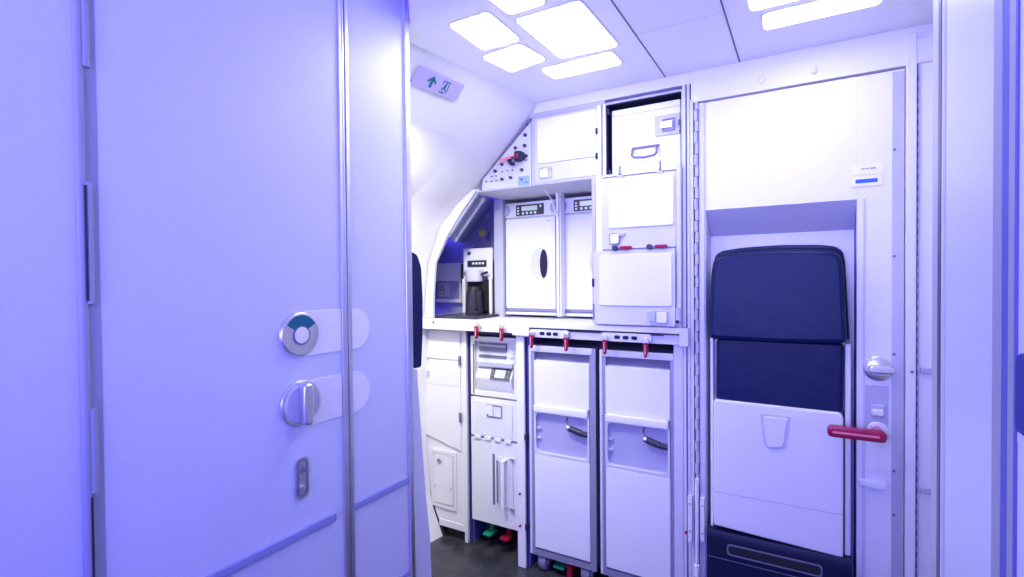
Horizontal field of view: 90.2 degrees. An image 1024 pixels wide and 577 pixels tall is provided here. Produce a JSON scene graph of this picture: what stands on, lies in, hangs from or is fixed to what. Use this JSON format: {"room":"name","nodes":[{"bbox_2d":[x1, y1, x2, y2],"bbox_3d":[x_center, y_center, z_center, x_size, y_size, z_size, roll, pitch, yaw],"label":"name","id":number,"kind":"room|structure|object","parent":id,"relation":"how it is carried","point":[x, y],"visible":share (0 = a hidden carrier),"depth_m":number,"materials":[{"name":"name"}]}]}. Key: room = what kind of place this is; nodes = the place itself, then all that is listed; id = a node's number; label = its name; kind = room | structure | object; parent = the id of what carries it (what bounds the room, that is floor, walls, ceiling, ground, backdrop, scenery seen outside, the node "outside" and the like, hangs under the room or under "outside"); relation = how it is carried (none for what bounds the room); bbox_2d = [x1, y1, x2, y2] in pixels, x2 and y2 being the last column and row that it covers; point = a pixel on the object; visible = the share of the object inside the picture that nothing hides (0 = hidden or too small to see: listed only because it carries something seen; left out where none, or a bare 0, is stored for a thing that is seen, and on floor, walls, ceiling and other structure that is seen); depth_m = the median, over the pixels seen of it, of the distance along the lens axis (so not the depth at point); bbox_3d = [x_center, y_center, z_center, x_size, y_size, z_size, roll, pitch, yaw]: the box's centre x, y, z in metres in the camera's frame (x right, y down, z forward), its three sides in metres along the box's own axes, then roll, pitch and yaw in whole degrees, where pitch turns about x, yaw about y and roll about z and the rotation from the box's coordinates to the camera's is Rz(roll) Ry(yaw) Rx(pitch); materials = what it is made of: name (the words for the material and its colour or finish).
{"room":"aircraft cabin","nodes":[
{"label":"aircraft cabin","id":0,"kind":"room"},
{"bbox_2d":[0,0,537,576],"bbox_3d":[-1.073,0.152,0.793,0.803,2.090,3.495,0,1,30],"label":"wall","id":1,"kind":"structure","parent":0,"point":[41,519],"depth_m":1.23,"materials":[{"name":"plastic"}]},
{"bbox_2d":[71,0,348,576],"bbox_3d":[-0.524,0.144,0.989,0.064,2.090,0.508,0,1,30],"label":"door","id":2,"kind":"structure","parent":1,"relation":"in","point":[208,152],"depth_m":0.94,"materials":[{"name":"plastic"}]},
{"bbox_2d":[410,122,462,536],"bbox_3d":[-0.714,0.294,1.724,0.569,1.770,1.546,0,1,37],"label":"wall","id":3,"kind":"structure","parent":1,"relation":"in","point":[430,148],"depth_m":1.91,"materials":[{"name":"plastic"}]},
{"bbox_2d":[410,65,463,100],"bbox_3d":[-0.242,-0.672,1.678,0.044,0.047,0.208,0,1,37],"label":"exit sign","id":4,"kind":"object","parent":1,"relation":"attached to","point":[427,79],"visible":1,"depth_m":1.67,"materials":[{"name":"plastic"}]},
{"bbox_2d":[531,105,602,184],"bbox_3d":[0.319,-0.561,2.191,0.302,0.274,0.467,0,1,30],"label":"upper cabinet","id":5,"kind":"object","parent":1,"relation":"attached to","point":[565,146],"visible":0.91,"depth_m":1.99,"materials":[{"name":"paint"}]},
{"bbox_2d":[430,525,608,576],"bbox_3d":[0.088,1.226,0.553,3.600,0.070,4.200,0,1,30],"label":"floor","id":6,"kind":"structure","parent":0,"point":[451,556],"depth_m":2.19,"materials":[{"name":"plastic"}]},
{"bbox_2d":[412,252,431,576],"bbox_3d":[-0.434,0.538,1.554,0.395,1.282,0.104,0,1,30],"label":"folded jumpseat","id":7,"kind":"object","parent":6,"relation":"on","point":[422,534],"visible":0.12,"depth_m":1.45,"materials":[{"name":"blue leather"}]},
{"bbox_2d":[426,329,472,542],"bbox_3d":[-0.197,0.672,2.571,0.243,0.978,0.470,0,1,30],"label":"base cabinet","id":8,"kind":"object","parent":6,"relation":"on","point":[448,370],"visible":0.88,"depth_m":2.37,"materials":[{"name":"white plastic"}]},
{"bbox_2d":[471,334,517,541],"bbox_3d":[0.025,0.686,2.436,0.247,0.950,0.482,0,1,30],"label":"trash compactor","id":9,"kind":"object","parent":6,"relation":"on","point":[493,360],"visible":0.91,"depth_m":2.26,"materials":[{"name":"white metal"}]},
{"bbox_2d":[424,84,699,576],"bbox_3d":[0.119,0.223,2.405,1.500,1.875,0.605,0,1,30],"label":"frame","id":10,"kind":"object","parent":6,"relation":"on","point":[445,250],"visible":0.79,"depth_m":2.13,"materials":[{"name":"paint"}]},
{"bbox_2d":[436,263,462,301],"bbox_3d":[-0.333,-0.031,2.762,0.170,0.210,0.049,0,1,30],"label":"outlet panel","id":11,"kind":"object","parent":10,"relation":"attached to","point":[448,275],"visible":0.84,"depth_m":2.75,"materials":[{"name":"white laminate"}]},
{"bbox_2d":[438,283,448,296],"bbox_3d":[-0.372,0.008,2.772,0.073,0.073,0.011,0,1,30],"label":"socket","id":12,"kind":"object","parent":11,"relation":"attached to","point":[443,288],"depth_m":2.76,"materials":[{"name":"grey paint"}]},
{"bbox_2d":[452,196,484,241],"bbox_3d":[-0.205,-0.319,2.358,0.201,0.204,0.060,0,1,30],"label":"lamp","id":13,"kind":"object","parent":10,"relation":"attached to","point":[481,199],"visible":1,"depth_m":2.34,"materials":[{"name":"paint"}]},
{"bbox_2d":[468,213,491,248],"bbox_3d":[-0.173,-0.296,2.672,0.150,0.189,0.035,0,1,30],"label":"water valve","id":14,"kind":"object","parent":10,"relation":"attached to","point":[487,215],"visible":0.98,"depth_m":2.63,"materials":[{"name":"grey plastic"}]},
{"bbox_2d":[479,229,485,236],"bbox_3d":[-0.156,-0.291,2.679,0.038,0.044,0.007,0,1,30],"label":"placard","id":15,"kind":"object","parent":10,"relation":"attached to","point":[482,232],"visible":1,"depth_m":2.67},
{"bbox_2d":[479,118,531,189],"bbox_3d":[-0.026,-0.555,2.142,0.256,0.274,0.056,0,1,30],"label":"control panel","id":16,"kind":"object","parent":10,"relation":"attached to","point":[509,173],"visible":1,"depth_m":2.12,"materials":[{"name":"paint"}]},
{"bbox_2d":[511,151,524,161],"bbox_3d":[0.023,-0.539,2.086,0.063,0.041,0.037,0,1,30],"label":"flashlight","id":17,"kind":"object","parent":16,"relation":"attached to","point":[519,156],"visible":1,"depth_m":2.07,"materials":[{"name":"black plastic"}]},
{"bbox_2d":[499,156,511,161],"bbox_3d":[-0.027,-0.538,2.116,0.060,0.019,0.007,0,1,30],"label":"ribbon","id":18,"kind":"object","parent":17,"relation":"hanging from","point":[508,157],"visible":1,"depth_m":2.11,"materials":[{"name":"pink fabric"}]},
{"bbox_2d":[423,312,698,346],"bbox_3d":[0.164,0.168,2.355,1.368,0.074,0.605,0,1,30],"label":"countertop","id":19,"kind":"structure","parent":10,"relation":"attached to","point":[579,327],"depth_m":2.03,"materials":[{"name":"white laminate"}]},
{"bbox_2d":[435,247,498,319],"bbox_3d":[-0.178,-0.033,2.478,0.237,0.334,0.365,0,1,30],"label":"coffee maker","id":20,"kind":"object","parent":19,"relation":"on","point":[477,269],"visible":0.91,"depth_m":2.49,"materials":[{"name":"paint"}]},
{"bbox_2d":[435,313,498,319],"bbox_3d":[-0.202,0.129,2.425,0.225,0.012,0.243,0,1,30],"label":"drip tray","id":21,"kind":"object","parent":20,"relation":"on","point":[456,315],"depth_m":2.35,"materials":[{"name":"plastic"}]},
{"bbox_2d":[465,286,482,313],"bbox_3d":[-0.180,0.056,2.473,0.102,0.132,0.097,0,1,30],"label":"jug","id":22,"kind":"object","parent":20,"relation":"on","point":[474,302],"visible":1,"depth_m":2.45,"materials":[{"name":"plastic"}]},
{"bbox_2d":[464,269,483,281],"bbox_3d":[-0.183,-0.063,2.513,0.103,0.060,0.103,0,1,30],"label":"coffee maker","id":23,"kind":"object","parent":20,"relation":"on","point":[470,275],"depth_m":2.47,"materials":[{"name":"paint"}]},
{"bbox_2d":[474,322,479,338],"bbox_3d":[-0.152,0.179,2.183,0.025,0.070,0.026,0,1,30],"label":"latch","id":24,"kind":"object","parent":19,"relation":"attached to","point":[476,324],"visible":1,"depth_m":2.17,"materials":[{"name":"plastic"}]},
{"bbox_2d":[499,324,504,340],"bbox_3d":[-0.043,0.183,2.120,0.025,0.070,0.026,0,1,30],"label":"latch","id":25,"kind":"object","parent":19,"relation":"attached to","point":[501,326],"visible":1,"depth_m":2.11,"materials":[{"name":"plastic"}]},
{"bbox_2d":[505,199,556,315],"bbox_3d":[0.160,-0.143,2.505,0.265,0.527,0.318,0,1,30],"label":"oven","id":26,"kind":"object","parent":19,"relation":"on","point":[531,278],"visible":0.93,"depth_m":2.37,"materials":[{"name":"paint"}]},
{"bbox_2d":[529,330,534,347],"bbox_3d":[0.078,0.204,2.051,0.025,0.070,0.026,0,1,30],"label":"latch","id":27,"kind":"object","parent":19,"relation":"attached to","point":[531,333],"visible":1,"depth_m":2.04,"materials":[{"name":"plastic"}]},
{"bbox_2d":[563,333,569,350],"bbox_3d":[0.210,0.207,1.975,0.025,0.070,0.026,0,1,30],"label":"latch","id":28,"kind":"object","parent":19,"relation":"attached to","point":[566,336],"visible":1,"depth_m":1.97,"materials":[{"name":"plastic"}]},
{"bbox_2d":[564,196,592,316],"bbox_3d":[0.413,-0.143,2.359,0.264,0.527,0.318,0,1,30],"label":"oven","id":29,"kind":"object","parent":19,"relation":"on","point":[578,210],"visible":0.39,"depth_m":2.25,"materials":[{"name":"paint"}]},
{"bbox_2d":[602,335,608,354],"bbox_3d":[0.345,0.209,1.897,0.025,0.070,0.026,0,1,30],"label":"latch","id":30,"kind":"object","parent":19,"relation":"attached to","point":[605,338],"visible":1,"depth_m":1.89,"materials":[{"name":"plastic"}]},
{"bbox_2d":[592,163,698,326],"bbox_3d":[0.581,-0.152,2.087,0.328,0.574,0.600,0,1,30],"label":"upper cabinet","id":31,"kind":"object","parent":19,"relation":"on","point":[639,285],"depth_m":1.83,"materials":[{"name":"paint"}]},
{"bbox_2d":[617,166,622,177],"bbox_3d":[0.398,-0.430,1.881,0.022,0.044,0.014,0,1,30],"label":"latch","id":32,"kind":"object","parent":31,"relation":"on","point":[619,175],"visible":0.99,"depth_m":1.88,"materials":[{"name":"plastic"}]},
{"bbox_2d":[657,161,663,173],"bbox_3d":[0.525,-0.430,1.807,0.022,0.044,0.014,0,1,30],"label":"latch","id":33,"kind":"object","parent":31,"relation":"on","point":[660,170],"visible":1,"depth_m":1.80,"materials":[{"name":"plastic"}]},
{"bbox_2d":[642,338,649,357],"bbox_3d":[0.476,0.211,1.821,0.025,0.070,0.026,0,1,30],"label":"latch","id":34,"kind":"object","parent":19,"relation":"attached to","point":[645,341],"visible":1,"depth_m":1.81,"materials":[{"name":"plastic"}]},
{"bbox_2d":[603,89,698,183],"bbox_3d":[0.581,-0.561,2.044,0.290,0.278,0.458,0,1,30],"label":"compartment","id":35,"kind":"object","parent":10,"relation":"in","point":[609,107],"visible":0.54,"depth_m":1.90,"materials":[{"name":"white plastic"}]},
{"bbox_2d":[612,99,681,173],"bbox_3d":[0.576,-0.553,2.021,0.256,0.245,0.404,0,1,30],"label":"container","id":36,"kind":"object","parent":35,"relation":"in","point":[644,136],"visible":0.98,"depth_m":1.86,"materials":[{"name":"white laminate"}]},
{"bbox_2d":[529,339,620,576],"bbox_3d":[0.327,0.694,2.261,0.289,0.934,0.542,0,1,30],"label":"trolley","id":37,"kind":"object","parent":6,"relation":"on","point":[564,386],"visible":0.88,"depth_m":2.04,"materials":[{"name":"metal"}]},
{"bbox_2d":[599,342,674,576],"bbox_3d":[0.592,0.694,2.108,0.289,0.934,0.542,0,1,30],"label":"trolley","id":38,"kind":"object","parent":6,"relation":"on","point":[637,391],"visible":0.8,"depth_m":1.89,"materials":[{"name":"white metal"}]},
{"bbox_2d":[409,0,932,102],"bbox_3d":[-0.106,-0.812,0.217,3.600,0.202,3.500,0,1,30],"label":"ceiling","id":39,"kind":"structure","parent":0,"point":[657,39],"depth_m":1.48,"materials":[{"name":"plastic"}]},
{"bbox_2d":[448,11,519,49],"bbox_3d":[-0.076,-0.732,1.457,0.141,0.006,0.189,0,1,30],"label":"recessed light","id":40,"kind":"object","parent":39,"relation":"in","point":[484,30],"visible":1,"depth_m":1.44,"materials":[{"name":"white plastic"}]},
{"bbox_2d":[482,44,545,71],"bbox_3d":[0.009,-0.735,1.629,0.157,0.006,0.159,0,1,38],"label":"recessed light","id":41,"kind":"object","parent":39,"relation":"in","point":[515,57],"visible":1,"depth_m":1.62,"materials":[{"name":"white plastic"}]},
{"bbox_2d":[489,0,546,14],"bbox_3d":[0.004,-0.730,1.274,0.129,0.006,0.148,0,1,30],"label":"recessed light","id":42,"kind":"object","parent":39,"relation":"in","point":[510,7],"visible":1,"depth_m":1.31,"materials":[{"name":"white plastic"}]},
{"bbox_2d":[515,0,618,57],"bbox_3d":[0.165,-0.734,1.466,0.202,0.006,0.303,0,1,30],"label":"recessed light","id":43,"kind":"object","parent":39,"relation":"in","point":[569,29],"visible":1,"depth_m":1.44,"materials":[{"name":"white plastic"}]},
{"bbox_2d":[540,51,622,78],"bbox_3d":[0.228,-0.738,1.692,0.259,0.006,0.114,0,1,30],"label":"recessed light","id":44,"kind":"object","parent":39,"relation":"in","point":[606,59],"visible":1,"depth_m":1.68,"materials":[{"name":"white plastic"}]},
{"bbox_2d":[746,0,796,10],"bbox_3d":[0.644,-0.734,1.183,0.200,0.006,0.292,0,1,30],"label":"recessed light","id":45,"kind":"object","parent":39,"relation":"in","point":[752,5],"visible":1,"depth_m":1.31,"materials":[{"name":"white plastic"}]},
{"bbox_2d":[761,0,883,29],"bbox_3d":[0.813,-0.738,1.347,0.281,0.006,0.105,0,1,30],"label":"recessed light","id":46,"kind":"object","parent":39,"relation":"in","point":[815,9],"visible":1,"depth_m":1.35,"materials":[{"name":"white plastic"}]},
{"bbox_2d":[918,62,932,576],"bbox_3d":[1.327,0.226,1.398,0.341,1.880,0.060,0,1,30],"label":"wall","id":47,"kind":"structure","parent":0,"point":[926,69],"depth_m":1.46,"materials":[{"name":"white plastic"}]},
{"bbox_2d":[533,23,932,113],"bbox_3d":[1.015,-0.728,1.557,2.200,0.037,0.062,0,1,30],"label":"trim","id":48,"kind":"structure","parent":47,"relation":"attached to","point":[675,82],"depth_m":1.69,"materials":[{"name":"plastic"}]},
{"bbox_2d":[759,74,764,83],"bbox_3d":[0.807,-0.676,1.647,0.019,0.030,0.018,0,1,30],"label":"stud","id":49,"kind":"object","parent":47,"relation":"attached to","point":[761,77],"visible":1,"depth_m":1.64,"materials":[{"name":"plastic"}]},
{"bbox_2d":[688,69,904,576],"bbox_3d":[0.887,0.257,1.649,0.603,1.817,0.207,0,1,30],"label":"door","id":50,"kind":"structure","parent":47,"relation":"in","point":[819,163],"depth_m":1.58,"materials":[{"name":"white plastic"}]},
{"bbox_2d":[707,245,851,576],"bbox_3d":[0.865,0.508,1.671,0.410,1.296,0.150,0,1,30],"label":"seat","id":51,"kind":"object","parent":50,"relation":"attached to","point":[780,350],"visible":1,"depth_m":1.61,"materials":[{"name":"blue leather"}]},
{"bbox_2d":[716,339,843,411],"bbox_3d":[0.862,0.272,1.659,0.364,0.217,0.076,0,1,30],"label":"backrest cushion","id":52,"kind":"object","parent":51,"relation":"on","point":[755,376],"depth_m":1.62,"materials":[{"name":"blue leather"}]},
{"bbox_2d":[691,36,932,104],"bbox_3d":[1.049,-0.675,1.541,0.965,0.070,0.058,0,1,30],"label":"trim","id":53,"kind":"structure","parent":47,"relation":"attached to","point":[889,57],"depth_m":1.58,"materials":[{"name":"plastic"}]},
{"bbox_2d":[810,65,817,74],"bbox_3d":[0.932,-0.674,1.575,0.019,0.030,0.018,0,1,30],"label":"stud","id":54,"kind":"object","parent":47,"relation":"attached to","point":[814,69],"visible":1,"depth_m":1.57,"materials":[{"name":"plastic"}]},
{"bbox_2d":[903,33,919,576],"bbox_3d":[1.164,0.221,1.489,0.032,1.890,0.066,0,1,30],"label":"trim","id":55,"kind":"structure","parent":47,"relation":"attached to","point":[912,69],"depth_m":1.46,"materials":[{"name":"plastic"}]},
{"bbox_2d":[931,0,1023,576],"bbox_3d":[0.573,0.159,-0.596,1.212,2.090,2.736,0,1,30],"label":"wall","id":56,"kind":"structure","parent":0,"point":[977,459],"depth_m":0.65,"materials":[{"name":"plastic"}]},
{"bbox_2d":[1015,353,1023,447],"bbox_3d":[0.438,0.111,0.385,0.010,0.098,0.300,0,1,30],"label":"cushion","id":57,"kind":"object","parent":56,"relation":"attached to","point":[1019,365],"visible":1,"depth_m":0.50,"materials":[{"name":"blue fabric"}]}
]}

